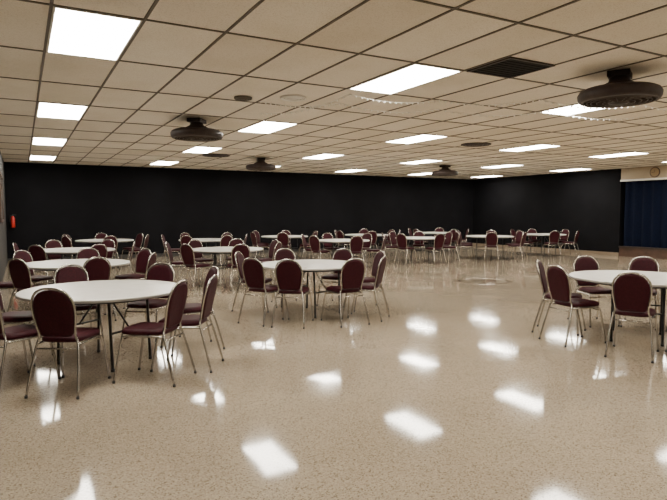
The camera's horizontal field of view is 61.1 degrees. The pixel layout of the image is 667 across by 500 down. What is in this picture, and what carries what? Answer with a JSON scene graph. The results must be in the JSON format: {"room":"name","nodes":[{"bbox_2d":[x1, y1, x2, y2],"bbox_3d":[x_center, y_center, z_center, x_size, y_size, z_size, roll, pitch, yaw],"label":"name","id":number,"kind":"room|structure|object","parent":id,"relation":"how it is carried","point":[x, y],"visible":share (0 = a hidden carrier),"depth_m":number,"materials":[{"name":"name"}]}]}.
{"room":"event hall","nodes":[
{"label":"event hall","id":0,"kind":"room"},
{"bbox_2d":[0,152,7,281],"bbox_3d":[-7.955,-0.893,13.398,0.150,3.030,8.200,-2,4,-29],"label":"wall","id":1,"kind":"structure","parent":0,"point":[3,234],"depth_m":14.32,"materials":[{"name":"grey paint"}]},
{"bbox_2d":[0,172,3,221],"bbox_3d":[-7.583,-1.196,12.897,0.035,1.100,2.100,-2,4,-29],"label":"notice board","id":2,"kind":"object","parent":1,"relation":"attached to","point":[1,176],"visible":1,"depth_m":13.00,"materials":[{"name":"brown wood"}]},
{"bbox_2d":[4,162,472,258],"bbox_3d":[-1.756,-1.431,21.600,18.950,3.030,0.200,-2,4,-29],"label":"wall","id":3,"kind":"structure","parent":0,"point":[48,201],"depth_m":20.05,"materials":[{"name":"black paint"}]},
{"bbox_2d":[8,244,455,260],"bbox_3d":[-1.724,0.028,21.587,18.600,0.120,0.020,-2,4,-29],"label":"baseboard","id":4,"kind":"structure","parent":3,"relation":"attached to","point":[426,245],"depth_m":20.25,"materials":[{"name":"black"}]},
{"bbox_2d":[0,246,666,499],"bbox_3d":[3.712,0.789,11.664,25.300,0.100,23.100,-2,4,-29],"label":"floor","id":5,"kind":"structure","parent":0,"point":[453,395],"depth_m":4.48,"materials":[{"name":"stone"}]},
{"bbox_2d":[0,281,25,310],"bbox_3d":[-4.782,0.508,8.270,0.601,0.906,0.456,-1,4,-16],"label":"banquet chair","id":6,"kind":"object","parent":5,"relation":"on","point":[7,284],"visible":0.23,"depth_m":8.12,"materials":[{"name":"red fabric"}]},
{"bbox_2d":[4,258,43,324],"bbox_3d":[-4.111,0.542,7.755,0.456,0.906,0.601,1,4,20],"label":"banquet chair","id":7,"kind":"object","parent":5,"relation":"on","point":[19,271],"visible":0.56,"depth_m":7.52,"materials":[{"name":"red fabric"}]},
{"bbox_2d":[0,289,52,365],"bbox_3d":[-3.238,0.676,5.716,0.601,0.906,0.456,0,4,-3],"label":"banquet chair","id":8,"kind":"object","parent":5,"relation":"on","point":[12,317],"visible":0.68,"depth_m":5.57,"materials":[{"name":"red fabric"}]},
{"bbox_2d":[0,307,61,387],"bbox_3d":[-2.799,0.727,4.928,0.456,0.906,0.601,2,4,27],"label":"banquet chair","id":9,"kind":"object","parent":5,"relation":"on","point":[23,331],"visible":0.86,"depth_m":4.84,"materials":[{"name":"red fabric"}]},
{"bbox_2d":[10,250,53,307],"bbox_3d":[-4.790,0.457,9.058,0.601,0.906,0.456,1,4,19],"label":"banquet chair","id":10,"kind":"object","parent":5,"relation":"on","point":[24,255],"visible":0.49,"depth_m":9.06,"materials":[{"name":"red fabric"}]},
{"bbox_2d":[28,245,47,284],"bbox_3d":[-5.566,0.335,10.911,0.456,0.906,0.601,1,4,9],"label":"banquet chair","id":11,"kind":"object","parent":5,"relation":"on","point":[37,252],"visible":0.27,"depth_m":10.65,"materials":[{"name":"red fabric"}]},
{"bbox_2d":[45,240,63,282],"bbox_3d":[-6.054,0.236,12.427,0.601,0.906,0.456,4,5,43],"label":"banquet chair","id":12,"kind":"object","parent":5,"relation":"on","point":[51,243],"visible":0.35,"depth_m":12.53,"materials":[{"name":"red fabric"}]},
{"bbox_2d":[61,236,72,257],"bbox_3d":[-6.983,0.054,15.199,0.456,0.906,0.601,2,4,27],"label":"banquet chair","id":13,"kind":"object","parent":5,"relation":"on","point":[65,240],"visible":0.35,"depth_m":14.95,"materials":[{"name":"red fabric"}]},
{"bbox_2d":[24,288,110,399],"bbox_3d":[-2.264,0.734,4.827,0.456,0.906,0.601,0,4,3],"label":"banquet chair","id":14,"kind":"object","parent":5,"relation":"on","point":[53,310],"visible":1,"depth_m":4.60,"materials":[{"name":"red fabric"}]},
{"bbox_2d":[26,259,129,311],"bbox_3d":[-3.927,0.564,8.659,1.540,0.742,1.540,-2,4,-24],"label":"round banquet table","id":15,"kind":"object","parent":5,"relation":"on","point":[49,265],"visible":0.37,"depth_m":8.49,"materials":[{"name":"plastic"}]},
{"bbox_2d":[52,264,104,352],"bbox_3d":[-2.909,0.631,6.398,0.456,0.906,0.601,-3,5,-36],"label":"banquet chair","id":16,"kind":"object","parent":5,"relation":"on","point":[71,273],"visible":0.27,"depth_m":6.53,"materials":[{"name":"red fabric"}]},
{"bbox_2d":[44,247,114,259],"bbox_3d":[-5.376,0.357,11.816,1.540,0.742,1.540,-2,4,-25],"label":"round banquet table","id":17,"kind":"object","parent":5,"relation":"on","point":[72,250],"visible":0.38,"depth_m":11.44,"materials":[{"name":"plastic"}]},
{"bbox_2d":[76,248,99,258],"bbox_3d":[-4.136,0.426,9.520,0.456,0.906,0.601,-1,4,-21],"label":"banquet chair","id":18,"kind":"object","parent":5,"relation":"on","point":[87,253],"visible":0.23,"depth_m":9.70,"materials":[{"name":"red fabric"}]},
{"bbox_2d":[15,280,175,371],"bbox_3d":[-2.311,0.758,5.697,1.540,0.742,1.540,2,4,23],"label":"round banquet table","id":19,"kind":"object","parent":5,"relation":"on","point":[108,292],"visible":0.77,"depth_m":5.54,"materials":[{"name":"plastic"}]},
{"bbox_2d":[82,257,116,324],"bbox_3d":[-3.373,0.529,7.947,0.456,0.906,0.601,-3,5,-35],"label":"banquet chair","id":20,"kind":"object","parent":5,"relation":"on","point":[97,268],"visible":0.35,"depth_m":7.73,"materials":[{"name":"red fabric"}]},
{"bbox_2d":[91,244,107,257],"bbox_3d":[-4.724,0.322,11.113,0.601,0.906,0.456,4,5,43],"label":"banquet chair","id":21,"kind":"object","parent":5,"relation":"on","point":[100,248],"visible":0.26,"depth_m":10.95,"materials":[{"name":"red fabric"}]},
{"bbox_2d":[75,239,133,254],"bbox_3d":[-6.445,0.086,15.957,1.540,0.742,1.540,-2,4,-22],"label":"round banquet table","id":22,"kind":"object","parent":5,"relation":"on","point":[94,241],"visible":0.56,"depth_m":15.59,"materials":[{"name":"plastic"}]},
{"bbox_2d":[101,239,117,274],"bbox_3d":[-5.205,0.218,12.694,0.456,0.906,0.601,1,4,12],"label":"banquet chair","id":23,"kind":"object","parent":5,"relation":"on","point":[108,243],"visible":0.34,"depth_m":12.87,"materials":[{"name":"red fabric"}]},
{"bbox_2d":[103,236,119,268],"bbox_3d":[-6.014,0.058,15.137,0.456,0.906,0.601,-2,4,-31],"label":"banquet chair","id":24,"kind":"object","parent":5,"relation":"on","point":[113,238],"visible":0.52,"depth_m":14.97,"materials":[{"name":"red fabric"}]},
{"bbox_2d":[121,233,142,259],"bbox_3d":[-5.945,-0.046,16.733,0.456,0.906,0.601,3,5,39],"label":"banquet chair","id":25,"kind":"object","parent":5,"relation":"on","point":[139,238],"visible":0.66,"depth_m":16.80,"materials":[{"name":"red fabric"}]},
{"bbox_2d":[110,248,155,306],"bbox_3d":[-3.320,0.437,9.354,0.456,0.906,0.601,2,4,33],"label":"banquet chair","id":26,"kind":"object","parent":5,"relation":"on","point":[143,255],"visible":0.55,"depth_m":9.47,"materials":[{"name":"red fabric"}]},
{"bbox_2d":[112,252,157,313],"bbox_3d":[-2.998,0.486,8.615,0.601,0.906,0.456,0,4,0],"label":"banquet chair","id":27,"kind":"object","parent":5,"relation":"on","point":[152,259],"visible":0.41,"depth_m":8.50,"materials":[{"name":"red fabric"}]},
{"bbox_2d":[121,262,180,342],"bbox_3d":[-2.127,0.619,6.578,0.456,0.906,0.601,1,4,12],"label":"banquet chair","id":28,"kind":"object","parent":5,"relation":"on","point":[160,272],"visible":0.61,"depth_m":6.73,"materials":[{"name":"red fabric"}]},
{"bbox_2d":[112,280,196,386],"bbox_3d":[-1.617,0.715,5.114,0.601,0.906,0.456,1,4,11],"label":"banquet chair","id":29,"kind":"object","parent":5,"relation":"on","point":[177,298],"visible":1,"depth_m":4.98,"materials":[{"name":"red fabric"}]},
{"bbox_2d":[161,234,182,261],"bbox_3d":[-4.595,-0.003,16.075,0.601,0.906,0.456,0,4,-7],"label":"banquet chair","id":30,"kind":"object","parent":5,"relation":"on","point":[162,236],"visible":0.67,"depth_m":15.91,"materials":[{"name":"red fabric"}]},
{"bbox_2d":[165,242,195,285],"bbox_3d":[-3.220,0.273,11.858,0.601,0.906,0.456,0,4,-5],"label":"banquet chair","id":31,"kind":"object","parent":5,"relation":"on","point":[168,248],"visible":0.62,"depth_m":11.69,"materials":[{"name":"red fabric"}]},
{"bbox_2d":[150,274,223,372],"bbox_3d":[-1.422,0.689,5.511,0.601,0.906,0.456,0,4,4],"label":"banquet chair","id":32,"kind":"object","parent":5,"relation":"on","point":[210,290],"visible":0.8,"depth_m":5.37,"materials":[{"name":"red fabric"}]},
{"bbox_2d":[160,266,224,355],"bbox_3d":[-1.562,0.641,6.237,0.601,0.906,0.456,-2,4,-31],"label":"banquet chair","id":33,"kind":"object","parent":5,"relation":"on","point":[190,308],"visible":0.49,"depth_m":6.21,"materials":[{"name":"red fabric"}]},
{"bbox_2d":[179,244,210,290],"bbox_3d":[-2.737,0.313,11.250,0.456,0.906,0.601,2,4,33],"label":"banquet chair","id":34,"kind":"object","parent":5,"relation":"on","point":[187,253],"visible":0.89,"depth_m":11.06,"materials":[{"name":"red fabric"}]},
{"bbox_2d":[186,239,212,281],"bbox_3d":[-2.950,0.223,12.616,0.601,0.906,0.456,4,5,44],"label":"banquet chair","id":35,"kind":"object","parent":5,"relation":"on","point":[194,243],"visible":0.52,"depth_m":12.69,"materials":[{"name":"red fabric"}]},
{"bbox_2d":[179,238,220,264],"bbox_3d":[-3.662,0.064,16.294,1.540,0.742,1.540,-1,4,-13],"label":"round banquet table","id":36,"kind":"object","parent":5,"relation":"on","point":[202,240],"visible":0.41,"depth_m":16.03,"materials":[{"name":"plastic"}]},
{"bbox_2d":[209,235,231,267],"bbox_3d":[-3.079,0.030,15.572,0.456,0.906,0.601,-4,5,-45],"label":"banquet chair","id":37,"kind":"object","parent":5,"relation":"on","point":[225,239],"visible":0.39,"depth_m":15.35,"materials":[{"name":"red fabric"}]},
{"bbox_2d":[193,247,262,284],"bbox_3d":[-2.271,0.342,12.045,1.540,0.742,1.540,-1,4,-11],"label":"round banquet table","id":38,"kind":"object","parent":5,"relation":"on","point":[208,250],"visible":0.59,"depth_m":11.75,"materials":[{"name":"plastic"}]},
{"bbox_2d":[223,238,243,279],"bbox_3d":[-2.266,0.198,13.001,0.456,0.906,0.601,0,4,0],"label":"banquet chair","id":39,"kind":"object","parent":5,"relation":"on","point":[232,243],"visible":0.46,"depth_m":13.20,"materials":[{"name":"red fabric"}]},
{"bbox_2d":[224,244,249,290],"bbox_3d":[-1.884,0.318,11.175,0.456,0.906,0.601,-2,4,-23],"label":"banquet chair","id":40,"kind":"object","parent":5,"relation":"on","point":[243,248],"visible":0.66,"depth_m":10.93,"materials":[{"name":"red fabric"}]},
{"bbox_2d":[231,251,277,312],"bbox_3d":[-1.224,0.476,8.766,0.601,0.906,0.456,1,4,12],"label":"banquet chair","id":41,"kind":"object","parent":5,"relation":"on","point":[239,257],"visible":0.56,"depth_m":8.65,"materials":[{"name":"red fabric"}]},
{"bbox_2d":[250,232,268,258],"bbox_3d":[-2.358,-0.138,18.122,0.601,0.906,0.456,-3,5,-34],"label":"banquet chair","id":42,"kind":"object","parent":5,"relation":"on","point":[253,236],"visible":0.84,"depth_m":17.99,"materials":[{"name":"red fabric"}]},
{"bbox_2d":[237,258,289,326],"bbox_3d":[-0.964,0.539,7.803,0.456,0.906,0.601,2,4,31],"label":"banquet chair","id":43,"kind":"object","parent":5,"relation":"on","point":[253,271],"visible":0.93,"depth_m":7.61,"materials":[{"name":"red fabric"}]},
{"bbox_2d":[256,239,278,278],"bbox_3d":[-1.518,0.225,12.592,0.601,0.906,0.456,-3,5,-37],"label":"banquet chair","id":44,"kind":"object","parent":5,"relation":"on","point":[274,242],"visible":0.42,"depth_m":12.69,"materials":[{"name":"red fabric"}]},
{"bbox_2d":[260,242,281,284],"bbox_3d":[-1.381,0.275,11.835,0.601,0.906,0.456,1,4,16],"label":"banquet chair","id":45,"kind":"object","parent":5,"relation":"on","point":[278,245],"visible":0.3,"depth_m":11.64,"materials":[{"name":"red fabric"}]},
{"bbox_2d":[277,232,291,249],"bbox_3d":[-1.551,-0.111,17.718,0.456,0.906,0.601,0,4,4],"label":"banquet chair","id":46,"kind":"object","parent":5,"relation":"on","point":[282,237],"visible":0.57,"depth_m":17.47,"materials":[{"name":"red fabric"}]},
{"bbox_2d":[261,235,307,257],"bbox_3d":[-1.611,-0.093,18.677,1.540,0.742,1.540,3,5,40],"label":"round banquet table","id":47,"kind":"object","parent":5,"relation":"on","point":[272,237],"visible":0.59,"depth_m":18.24,"materials":[{"name":"plastic"}]},
{"bbox_2d":[271,248,305,306],"bbox_3d":[-0.734,0.439,9.325,0.456,0.906,0.601,-1,4,-21],"label":"banquet chair","id":48,"kind":"object","parent":5,"relation":"on","point":[282,254],"visible":0.38,"depth_m":9.50,"materials":[{"name":"red fabric"}]},
{"bbox_2d":[271,259,313,328],"bbox_3d":[-0.548,0.550,7.626,0.456,0.906,0.601,1,4,10],"label":"banquet chair","id":49,"kind":"object","parent":5,"relation":"on","point":[289,277],"visible":1,"depth_m":7.40,"materials":[{"name":"red fabric"}]},
{"bbox_2d":[262,259,345,317],"bbox_3d":[-0.340,0.575,8.492,1.540,0.742,1.540,3,5,43],"label":"round banquet table","id":50,"kind":"object","parent":5,"relation":"on","point":[311,265],"visible":0.58,"depth_m":8.28,"materials":[{"name":"plastic"}]},
{"bbox_2d":[301,234,321,259],"bbox_3d":[-0.630,-0.007,16.138,0.601,0.906,0.456,1,4,10],"label":"banquet chair","id":51,"kind":"object","parent":5,"relation":"on","point":[306,250],"visible":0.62,"depth_m":16.02,"materials":[{"name":"red fabric"}]},
{"bbox_2d":[308,235,331,259],"bbox_3d":[-0.373,0.048,15.300,0.456,0.906,0.601,3,5,38],"label":"banquet chair","id":52,"kind":"object","parent":5,"relation":"on","point":[314,242],"visible":0.88,"depth_m":15.12,"materials":[{"name":"red fabric"}]},
{"bbox_2d":[322,233,339,259],"bbox_3d":[-0.065,-0.049,16.768,0.456,0.906,0.601,-2,4,-28],"label":"banquet chair","id":53,"kind":"object","parent":5,"relation":"on","point":[328,246],"visible":0.6,"depth_m":16.88,"materials":[{"name":"red fabric"}]},
{"bbox_2d":[316,248,355,307],"bbox_3d":[0.054,0.441,9.303,0.456,0.906,0.601,2,4,26],"label":"banquet chair","id":54,"kind":"object","parent":5,"relation":"on","point":[342,254],"visible":0.52,"depth_m":9.44,"materials":[{"name":"red fabric"}]},
{"bbox_2d":[319,239,369,257],"bbox_3d":[0.247,0.087,15.939,1.540,0.742,1.540,0,4,1],"label":"round banquet table","id":55,"kind":"object","parent":5,"relation":"on","point":[332,241],"visible":0.49,"depth_m":15.59,"materials":[{"name":"plastic"}]},
{"bbox_2d":[321,258,369,327],"bbox_3d":[0.157,0.544,7.729,0.456,0.906,0.601,-2,4,-28],"label":"banquet chair","id":56,"kind":"object","parent":5,"relation":"on","point":[353,270],"visible":1,"depth_m":7.53,"materials":[{"name":"red fabric"}]},
{"bbox_2d":[349,236,363,260],"bbox_3d":[0.556,0.061,15.099,0.456,0.906,0.601,-1,4,-13],"label":"banquet chair","id":57,"kind":"object","parent":5,"relation":"on","point":[356,242],"visible":0.66,"depth_m":14.86,"materials":[{"name":"red fabric"}]},
{"bbox_2d":[352,233,372,258],"bbox_3d":[0.856,-0.039,16.620,0.456,0.906,0.601,3,5,35],"label":"banquet chair","id":58,"kind":"object","parent":5,"relation":"on","point":[368,236],"visible":0.49,"depth_m":16.72,"materials":[{"name":"red fabric"}]},
{"bbox_2d":[342,255,389,321],"bbox_3d":[0.466,0.521,8.070,0.601,0.906,0.456,1,4,20],"label":"banquet chair","id":59,"kind":"object","parent":5,"relation":"on","point":[381,266],"visible":0.7,"depth_m":7.92,"materials":[{"name":"red fabric"}]},
{"bbox_2d":[343,251,388,311],"bbox_3d":[0.506,0.469,8.867,0.601,0.906,0.456,-1,4,-21],"label":"banquet chair","id":60,"kind":"object","parent":5,"relation":"on","point":[379,254],"visible":0.55,"depth_m":8.90,"materials":[{"name":"red fabric"}]},
{"bbox_2d":[365,235,387,267],"bbox_3d":[1.193,0.015,15.788,0.601,0.906,0.456,1,4,14],"label":"banquet chair","id":61,"kind":"object","parent":5,"relation":"on","point":[385,236],"visible":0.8,"depth_m":15.65,"materials":[{"name":"red fabric"}]},
{"bbox_2d":[387,231,409,259],"bbox_3d":[2.097,-0.143,18.205,0.601,0.906,0.456,4,5,44],"label":"banquet chair","id":62,"kind":"object","parent":5,"relation":"on","point":[392,235],"visible":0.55,"depth_m":18.26,"materials":[{"name":"red fabric"}]},
{"bbox_2d":[394,233,416,264],"bbox_3d":[2.148,-0.050,16.783,0.456,0.906,0.601,3,5,42],"label":"banquet chair","id":63,"kind":"object","parent":5,"relation":"on","point":[401,239],"visible":1,"depth_m":16.61,"materials":[{"name":"red fabric"}]},
{"bbox_2d":[412,231,425,259],"bbox_3d":[2.785,-0.159,18.457,0.456,0.906,0.601,1,4,9],"label":"banquet chair","id":64,"kind":"object","parent":5,"relation":"on","point":[418,233],"visible":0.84,"depth_m":18.62,"materials":[{"name":"red fabric"}]},
{"bbox_2d":[395,236,445,262],"bbox_3d":[2.689,-0.016,17.512,1.540,0.742,1.540,1,4,9],"label":"round banquet table","id":65,"kind":"object","parent":5,"relation":"on","point":[415,238],"visible":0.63,"depth_m":17.14,"materials":[{"name":"plastic"}]},
{"bbox_2d":[423,234,446,264],"bbox_3d":[2.984,-0.042,16.659,0.456,0.906,0.601,-2,4,-27],"label":"banquet chair","id":66,"kind":"object","parent":5,"relation":"on","point":[439,239],"visible":1,"depth_m":16.46,"materials":[{"name":"red fabric"}]},
{"bbox_2d":[431,232,453,260],"bbox_3d":[3.464,-0.126,17.943,0.601,0.906,0.456,-2,4,-29],"label":"banquet chair","id":67,"kind":"object","parent":5,"relation":"on","point":[448,235],"visible":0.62,"depth_m":17.98,"materials":[{"name":"red fabric"}]},
{"bbox_2d":[453,231,474,258],"bbox_3d":[4.269,-0.161,18.475,0.601,0.906,0.456,-1,4,-10],"label":"banquet chair","id":68,"kind":"object","parent":5,"relation":"on","point":[456,232],"visible":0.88,"depth_m":18.32,"materials":[{"name":"red fabric"}]},
{"bbox_2d":[454,278,511,284],"bbox_3d":[3.299,0.685,12.470,1.240,0.002,1.240,-2,4,-29],"label":"medallion","id":69,"kind":"object","parent":5,"relation":"on","point":[482,281],"visible":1,"depth_m":12.38,"materials":[{"name":"brown"}]},
{"bbox_2d":[466,235,513,258],"bbox_3d":[5.189,-0.099,18.775,1.540,0.742,1.540,-2,4,-29],"label":"round banquet table","id":70,"kind":"object","parent":5,"relation":"on","point":[502,237],"visible":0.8,"depth_m":18.57,"materials":[{"name":"plastic"}]},
{"bbox_2d":[484,232,498,260],"bbox_3d":[4.994,-0.119,17.837,0.456,0.906,0.601,1,4,17],"label":"banquet chair","id":71,"kind":"object","parent":5,"relation":"on","point":[491,238],"visible":1,"depth_m":17.61,"materials":[{"name":"red fabric"}]},
{"bbox_2d":[502,231,524,257],"bbox_3d":[6.074,-0.195,19.005,0.601,0.906,0.456,-2,4,-23],"label":"banquet chair","id":72,"kind":"object","parent":5,"relation":"on","point":[519,234],"visible":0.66,"depth_m":19.03,"materials":[{"name":"red fabric"}]},
{"bbox_2d":[505,232,527,260],"bbox_3d":[5.883,-0.138,18.128,0.601,0.906,0.456,3,5,38],"label":"banquet chair","id":73,"kind":"object","parent":5,"relation":"on","point":[524,235],"visible":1,"depth_m":18.00,"materials":[{"name":"red fabric"}]},
{"bbox_2d":[527,229,542,251],"bbox_3d":[7.610,-0.351,21.373,0.456,0.906,0.601,0,4,-4],"label":"banquet chair","id":74,"kind":"object","parent":5,"relation":"on","point":[534,238],"visible":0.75,"depth_m":21.54,"materials":[{"name":"red fabric"}]},
{"bbox_2d":[527,233,565,254],"bbox_3d":[7.583,-0.208,20.436,1.540,0.742,1.540,-2,4,-25],"label":"round banquet table","id":75,"kind":"object","parent":5,"relation":"on","point":[545,235],"visible":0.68,"depth_m":20.17,"materials":[{"name":"plastic"}]},
{"bbox_2d":[541,231,560,256],"bbox_3d":[7.531,-0.228,19.508,0.456,0.906,0.601,0,4,-2],"label":"banquet chair","id":76,"kind":"object","parent":5,"relation":"on","point":[554,236],"visible":1,"depth_m":19.28,"materials":[{"name":"red fabric"}]},
{"bbox_2d":[531,260,585,336],"bbox_3d":[2.858,0.583,7.134,0.601,0.906,0.456,2,4,28],"label":"banquet chair","id":77,"kind":"object","parent":5,"relation":"on","point":[541,272],"visible":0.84,"depth_m":7.09,"materials":[{"name":"red fabric"}]},
{"bbox_2d":[550,229,570,253],"bbox_3d":[8.391,-0.317,20.867,0.601,0.906,0.456,-2,4,-30],"label":"banquet chair","id":78,"kind":"object","parent":5,"relation":"on","point":[564,231],"visible":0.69,"depth_m":20.89,"materials":[{"name":"red fabric"}]},
{"bbox_2d":[559,230,579,255],"bbox_3d":[8.347,-0.256,19.931,0.601,0.906,0.456,3,5,38],"label":"banquet chair","id":79,"kind":"object","parent":5,"relation":"on","point":[578,231],"visible":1,"depth_m":19.80,"materials":[{"name":"red fabric"}]},
{"bbox_2d":[538,265,606,346],"bbox_3d":[2.798,0.618,6.597,0.601,0.906,0.456,-1,4,-19],"label":"banquet chair","id":80,"kind":"object","parent":5,"relation":"on","point":[558,280],"visible":1,"depth_m":6.49,"materials":[{"name":"red fabric"}]},
{"bbox_2d":[567,255,621,327],"bbox_3d":[3.558,0.546,7.695,0.456,0.906,0.601,0,4,-5],"label":"banquet chair","id":81,"kind":"object","parent":5,"relation":"on","point":[584,263],"visible":0.75,"depth_m":7.86,"materials":[{"name":"red fabric"}]},
{"bbox_2d":[569,270,666,346],"bbox_3d":[3.647,0.687,6.779,1.540,0.742,1.540,2,4,28],"label":"round banquet table","id":82,"kind":"object","parent":5,"relation":"on","point":[658,280],"visible":0.66,"depth_m":6.65,"materials":[{"name":"plastic"}]},
{"bbox_2d":[604,272,658,363],"bbox_3d":[3.175,0.659,5.977,0.456,0.906,0.601,3,5,34],"label":"banquet chair","id":83,"kind":"object","parent":5,"relation":"on","point":[632,293],"visible":1,"depth_m":5.78,"materials":[{"name":"red fabric"}]},
{"bbox_2d":[618,256,659,329],"bbox_3d":[4.119,0.554,7.570,0.456,0.906,0.601,3,5,34],"label":"banquet chair","id":84,"kind":"object","parent":5,"relation":"on","point":[644,263],"visible":0.51,"depth_m":7.71,"materials":[{"name":"red fabric"}]},
{"bbox_2d":[618,246,666,259],"bbox_3d":[13.793,0.281,15.891,3.120,0.360,10.380,-2,4,-29],"label":"stage platform","id":85,"kind":"object","parent":5,"relation":"on","point":[627,251],"visible":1,"depth_m":18.92,"materials":[{"name":"brown wood"}]},
{"bbox_2d":[0,0,666,178],"bbox_3d":[3.712,-2.334,11.459,25.300,0.100,23.100,-2,4,-29],"label":"ceiling","id":86,"kind":"structure","parent":0,"point":[22,24],"depth_m":6.54,"materials":[{"name":"tile"}]},
{"bbox_2d":[29,155,55,160],"bbox_3d":[-8.082,-2.555,15.696,0.630,0.013,1.340,-2,4,-29],"label":"ceiling light panel","id":87,"kind":"object","parent":86,"relation":"in","point":[51,158],"depth_m":15.80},
{"bbox_2d":[32,137,66,145],"bbox_3d":[-6.092,-2.320,12.100,0.630,0.013,1.340,-2,4,-29],"label":"ceiling light panel","id":88,"kind":"object","parent":86,"relation":"in","point":[36,140],"depth_m":12.04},
{"bbox_2d":[36,102,87,119],"bbox_3d":[-4.103,-2.084,8.505,0.630,0.013,1.340,-2,4,-29],"label":"ceiling light panel","id":89,"kind":"object","parent":86,"relation":"in","point":[47,110],"depth_m":8.48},
{"bbox_2d":[47,6,141,60],"bbox_3d":[-2.114,-1.848,4.909,0.630,0.013,1.340,-2,4,-29],"label":"ceiling light panel","id":90,"kind":"object","parent":86,"relation":"in","point":[73,32],"depth_m":4.80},
{"bbox_2d":[170,118,222,141],"bbox_3d":[-2.223,-1.953,9.196,0.840,0.350,0.840,1,4,10],"label":"ceiling fan","id":91,"kind":"object","parent":86,"relation":"attached to","point":[196,131],"depth_m":8.98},
{"bbox_2d":[183,146,221,152],"bbox_3d":[-3.195,-2.424,13.697,0.630,0.013,1.340,-2,4,-29],"label":"ceiling light panel","id":92,"kind":"object","parent":86,"relation":"in","point":[196,149],"depth_m":13.56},
{"bbox_2d":[246,158,275,170],"bbox_3d":[-2.026,-2.383,15.756,0.840,0.350,0.840,-1,4,-13],"label":"ceiling fan","id":93,"kind":"object","parent":86,"relation":"hanging from","point":[260,165],"depth_m":15.55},
{"bbox_2d":[237,121,296,133],"bbox_3d":[-1.205,-2.189,10.101,0.630,0.013,1.340,-2,4,-29],"label":"ceiling light panel","id":94,"kind":"object","parent":86,"relation":"in","point":[266,127],"depth_m":10.07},
{"bbox_2d":[280,95,305,101],"bbox_3d":[-0.533,-2.001,7.472,0.340,0.036,0.340,-2,4,-29],"label":"ceiling vent","id":95,"kind":"object","parent":86,"relation":"in","point":[292,98],"visible":1,"depth_m":7.40,"materials":[{"name":"white"}]},
{"bbox_2d":[304,154,342,158],"bbox_3d":[-0.297,-2.529,15.293,0.630,0.013,1.340,-2,4,-29],"label":"ceiling light panel","id":96,"kind":"object","parent":86,"relation":"in","point":[322,156],"depth_m":15.24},
{"bbox_2d":[0,0,666,179],"bbox_3d":[2.355,-2.231,10.715,21.800,0.008,22.700,-2,4,-29],"label":"grid","id":97,"kind":"object","parent":86,"relation":"attached to","point":[51,4],"depth_m":7.73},
{"bbox_2d":[349,64,461,93],"bbox_3d":[0.784,-1.953,6.505,0.630,0.013,1.340,-2,4,-29],"label":"ceiling light panel","id":98,"kind":"object","parent":86,"relation":"in","point":[413,75],"depth_m":6.44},
{"bbox_2d":[386,134,447,143],"bbox_3d":[1.692,-2.293,11.697,0.630,0.013,1.340,-2,4,-29],"label":"ceiling light panel","id":99,"kind":"object","parent":86,"relation":"in","point":[419,138],"depth_m":11.71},
{"bbox_2d":[401,160,441,163],"bbox_3d":[2.601,-2.634,16.889,0.630,0.013,1.340,-2,4,-29],"label":"ceiling light panel","id":100,"kind":"object","parent":86,"relation":"in","point":[420,161],"depth_m":16.72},
{"bbox_2d":[432,165,457,175],"bbox_3d":[3.579,-2.539,18.137,0.840,0.350,0.840,-3,5,-36],"label":"ceiling fan","id":101,"kind":"object","parent":86,"relation":"hanging from","point":[445,171],"depth_m":17.88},
{"bbox_2d":[260,94,664,120],"bbox_3d":[2.414,-1.993,8.034,6.969,0.114,1.443,0,4,-3],"label":"string lights","id":102,"kind":"object","parent":86,"relation":"attached to","point":[324,105],"visible":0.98,"depth_m":7.78,"materials":[{"name":"white"}]},
{"bbox_2d":[461,142,490,146],"bbox_3d":[3.167,-2.334,12.554,0.660,0.036,0.660,-2,4,-29],"label":"ceiling vent","id":103,"kind":"object","parent":86,"relation":"in","point":[473,144],"visible":1,"depth_m":12.43,"materials":[{"name":"plastic"}]},
{"bbox_2d":[467,56,554,78],"bbox_3d":[1.861,-1.914,5.952,0.640,0.018,0.620,-2,4,-29],"label":"ceiling vent","id":104,"kind":"object","parent":86,"relation":"in","point":[510,67],"visible":1,"depth_m":5.92,"materials":[{"name":"black"}]},
{"bbox_2d":[499,144,558,151],"bbox_3d":[4.590,-2.398,13.293,0.630,0.013,1.340,-2,4,-29],"label":"ceiling light panel","id":105,"kind":"object","parent":86,"relation":"in","point":[541,146],"depth_m":13.34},
{"bbox_2d":[539,104,606,115],"bbox_3d":[3.682,-2.058,8.102,0.630,0.013,1.340,-2,4,-29],"label":"ceiling light panel","id":106,"kind":"object","parent":86,"relation":"in","point":[567,110],"depth_m":8.40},
{"bbox_2d":[590,152,649,157],"bbox_3d":[7.488,-2.502,14.890,0.630,0.013,1.340,-2,4,-29],"label":"ceiling light panel","id":107,"kind":"object","parent":86,"relation":"in","point":[631,153],"depth_m":14.94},
{"bbox_2d":[577,68,663,107],"bbox_3d":[3.103,-1.752,6.135,0.840,0.350,0.840,2,4,32],"label":"ceiling fan","id":108,"kind":"object","parent":86,"relation":"hanging from","point":[620,91],"depth_m":5.96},
{"bbox_2d":[472,165,666,252],"bbox_3d":[10.777,-1.215,18.303,0.200,3.030,17.700,-2,4,-29],"label":"wall","id":109,"kind":"structure","parent":0,"point":[591,203],"depth_m":21.74,"materials":[{"name":"black paint"}]},
{"bbox_2d":[472,243,618,255],"bbox_3d":[8.173,-0.057,22.879,0.020,0.120,7.280,-2,4,-29],"label":"baseboard","id":110,"kind":"structure","parent":109,"relation":"attached to","point":[473,244],"depth_m":21.48,"materials":[{"name":"brown"}]},
{"bbox_2d":[623,179,666,247],"bbox_3d":[12.558,-0.972,15.137,0.124,2.270,10.220,-2,4,-29],"label":"stage curtain","id":111,"kind":"object","parent":109,"relation":"hanging from","point":[645,209],"visible":0.88,"depth_m":18.90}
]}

